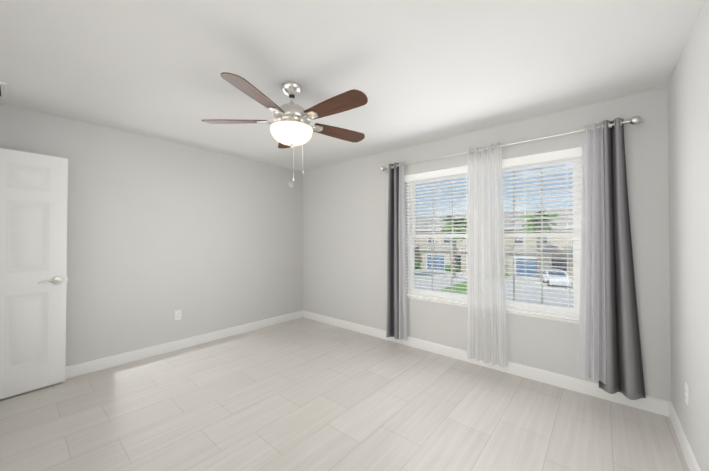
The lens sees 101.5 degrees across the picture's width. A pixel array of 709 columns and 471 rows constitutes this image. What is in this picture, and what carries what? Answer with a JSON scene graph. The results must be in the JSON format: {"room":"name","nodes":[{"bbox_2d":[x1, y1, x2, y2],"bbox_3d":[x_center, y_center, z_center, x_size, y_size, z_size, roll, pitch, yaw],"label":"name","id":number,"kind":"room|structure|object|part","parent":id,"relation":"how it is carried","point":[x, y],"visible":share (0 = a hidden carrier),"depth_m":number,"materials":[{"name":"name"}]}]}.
{"room":"empty bedroom","nodes":[
{"label":"empty bedroom","id":0,"kind":"room"},
{"bbox_2d":[0,104,302,366],"bbox_3d":[-2.546,0.121,3.016,0.150,2.440,5.400,-1,-1,41],"label":"wall","id":1,"kind":"structure","parent":0,"point":[161,232],"depth_m":3.30,"materials":[{"name":"paint"}]},
{"bbox_2d":[0,148,67,399],"bbox_3d":[-2.883,0.306,2.328,0.150,2.030,0.834,0,-1,36],"label":"door","id":2,"kind":"structure","parent":1,"relation":"in","point":[33,231],"depth_m":2.48,"materials":[{"name":"paint"}]},
{"bbox_2d":[175,310,180,319],"bbox_3d":[-2.086,0.941,3.423,0.009,0.115,0.070,-1,-1,41],"label":"electrical outlet","id":3,"kind":"object","parent":1,"relation":"attached to","point":[177,314],"visible":1,"depth_m":3.42,"materials":[{"name":"white plastic"}]},
{"bbox_2d":[65,311,300,378],"bbox_3d":[-2.074,1.291,3.428,0.014,0.110,3.660,-1,-1,41],"label":"baseboard","id":4,"kind":"structure","parent":1,"relation":"attached to","point":[75,370],"depth_m":3.32,"materials":[{"name":"paint"}]},
{"bbox_2d":[288,181,293,187],"bbox_3d":[-1.018,-0.825,4.675,0.031,0.104,0.104,-1,-1,41],"label":"smoke detector","id":5,"kind":"object","parent":1,"relation":"attached to","point":[291,184],"visible":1,"depth_m":4.66,"materials":[{"name":"white plastic"}]},
{"bbox_2d":[0,317,688,470],"bbox_3d":[-0.877,1.385,1.607,4.800,0.120,5.450,-1,-1,41],"label":"floor","id":6,"kind":"structure","parent":0,"point":[302,394],"depth_m":2.12,"materials":[{"name":"tile"}]},
{"bbox_2d":[0,0,703,170],"bbox_3d":[-0.877,-1.175,1.637,4.800,0.120,5.450,-1,-1,41],"label":"ceiling","id":7,"kind":"structure","parent":0,"point":[416,72],"depth_m":1.86,"materials":[{"name":"paint"}]},
{"bbox_2d":[0,82,6,99],"bbox_3d":[-2.787,-1.103,2.095,0.360,0.013,0.345,-1,-1,41],"label":"ceiling vent","id":8,"kind":"object","parent":7,"relation":"in","point":[3,91],"visible":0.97,"depth_m":2.20,"materials":[{"name":"white plastic"}]},
{"bbox_2d":[201,72,367,180],"bbox_3d":[-0.427,-0.749,2.138,1.240,0.720,1.271,-1,-1,41],"label":"ceiling fan","id":9,"kind":"object","parent":7,"relation":"hanging from","point":[290,126],"visible":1,"depth_m":2.04,"materials":[{"name":"brown wood"}]},
{"bbox_3d":[-0.468,-0.736,2.156,0.308,0.108,0.308,-1,-1,41],"label":"lamp shade","id":10,"kind":"part","parent":9,"relation":"part of","materials":[{"name":"white glass"}]},
{"bbox_2d":[303,86,671,401],"bbox_3d":[0.797,0.128,3.579,4.200,2.440,0.200,-1,-1,41],"label":"wall","id":11,"kind":"structure","parent":0,"point":[345,217],"depth_m":2.88,"materials":[{"name":"paint"}]},
{"bbox_2d":[301,310,664,415],"bbox_3d":[0.727,1.292,3.484,4.200,0.110,0.014,-1,-1,41],"label":"baseboard","id":12,"kind":"structure","parent":11,"relation":"attached to","point":[657,406],"depth_m":2.74,"materials":[{"name":"paint"}]},
{"bbox_2d":[407,296,578,323],"bbox_3d":[1.307,0.751,3.060,1.758,0.021,0.122,-1,-1,41],"label":"window sill","id":13,"kind":"structure","parent":11,"relation":"attached to","point":[514,312],"depth_m":2.77,"materials":[{"name":"stone"}]},
{"bbox_2d":[408,152,582,316],"bbox_3d":[1.373,-0.008,3.146,1.760,1.498,0.080,-1,-1,41],"label":"window","id":14,"kind":"structure","parent":11,"relation":"in","point":[516,303],"depth_m":2.85,"materials":[{"name":"plastic"}]},
{"bbox_2d":[405,165,467,303],"bbox_3d":[0.969,-0.001,3.348,0.876,1.502,0.080,-1,-1,41],"label":"window blind","id":15,"kind":"object","parent":14,"relation":"attached to","point":[454,171],"visible":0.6,"depth_m":3.36,"materials":[{"name":"white plastic"}]},
{"bbox_2d":[502,147,581,320],"bbox_3d":[1.635,-0.008,2.779,0.876,1.502,0.080,-1,-1,41],"label":"window blind","id":16,"kind":"object","parent":14,"relation":"attached to","point":[565,154],"visible":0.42,"depth_m":2.68,"materials":[{"name":"white plastic"}]},
{"bbox_2d":[380,116,645,399],"bbox_3d":[1.261,0.179,2.953,2.406,2.163,0.146,-1,-1,41],"label":"curtains","id":17,"kind":"object","parent":11,"relation":"attached to","point":[609,353],"visible":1,"depth_m":2.38,"materials":[{"name":"grey fabric"}]},
{"bbox_2d":[668,0,708,470],"bbox_3d":[1.198,0.094,0.702,0.150,2.440,4.050,-1,-1,41],"label":"wall","id":18,"kind":"structure","parent":0,"point":[688,122],"depth_m":1.61,"materials":[{"name":"paint"}]},
{"bbox_2d":[665,400,700,470],"bbox_3d":[1.107,1.260,0.708,0.014,0.110,3.660,-1,-1,41],"label":"baseboard","id":19,"kind":"structure","parent":18,"relation":"attached to","point":[670,412],"depth_m":1.79,"materials":[{"name":"paint"}]},
{"bbox_2d":[685,382,688,405],"bbox_3d":[1.973,0.941,1.720,0.009,0.115,0.070,-1,-1,41],"label":"electrical outlet","id":20,"kind":"object","parent":18,"relation":"attached to","point":[687,394],"visible":1,"depth_m":1.71,"materials":[{"name":"white plastic"}]},
{"label":"outside","id":21,"kind":"structure","parent":0,"visible":0},
{"bbox_2d":[416,268,565,305],"bbox_3d":[26.830,5.114,52.578,160.000,0.001,104.000,-1,-1,41],"label":"ground","id":22,"kind":"structure","parent":21,"point":[460,289],"depth_m":26.27,"materials":[{"name":"green plant"}]},
{"bbox_2d":[445,262,459,271],"bbox_3d":[13.247,4.337,39.299,1.811,1.447,1.770,-1,-1,41],"label":"shrub","id":23,"kind":"object","parent":22,"relation":"on","point":[449,266],"depth_m":38.84,"materials":[{"name":"green plant"}]},
{"bbox_2d":[439,215,466,277],"bbox_3d":[11.561,1.326,33.101,4.596,7.119,4.403,-1,-1,41],"label":"palm","id":24,"kind":"object","parent":22,"relation":"on","point":[455,230],"depth_m":32.78,"materials":[{"name":"green plant"}]},
{"bbox_2d":[415,209,572,278],"bbox_3d":[15.849,0.800,47.019,77.700,8.500,13.000,-1,-1,41],"label":"house","id":25,"kind":"structure","parent":22,"relation":"on","point":[435,256],"depth_m":36.69,"materials":[{"name":"paint"}]},
{"bbox_2d":[518,211,558,279],"bbox_3d":[20.073,1.112,31.706,4.486,7.517,4.244,-1,-1,41],"label":"palm","id":26,"kind":"object","parent":22,"relation":"on","point":[539,229],"depth_m":31.65,"materials":[{"name":"green plant"}]},
{"bbox_2d":[415,269,572,305],"bbox_3d":[7.626,4.856,32.819,81.100,0.001,20.000,-1,-1,41],"label":"road","id":27,"kind":"structure","parent":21,"point":[444,274],"depth_m":27.19,"materials":[{"name":"grey asphalt"}]},
{"bbox_2d":[540,268,570,286],"bbox_3d":[19.632,4.092,28.480,1.620,1.418,4.050,0,-1,21],"label":"car","id":28,"kind":"object","parent":27,"relation":"on","point":[554,277],"depth_m":27.46,"materials":[{"name":"paint"}]},
{"bbox_2d":[415,287,572,307],"bbox_3d":[4.666,4.795,26.666,160.000,0.001,1.400,-1,-1,41],"label":"sidewalk","id":29,"kind":"structure","parent":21,"point":[506,298],"depth_m":21.06,"materials":[{"name":"concrete"}]}
]}

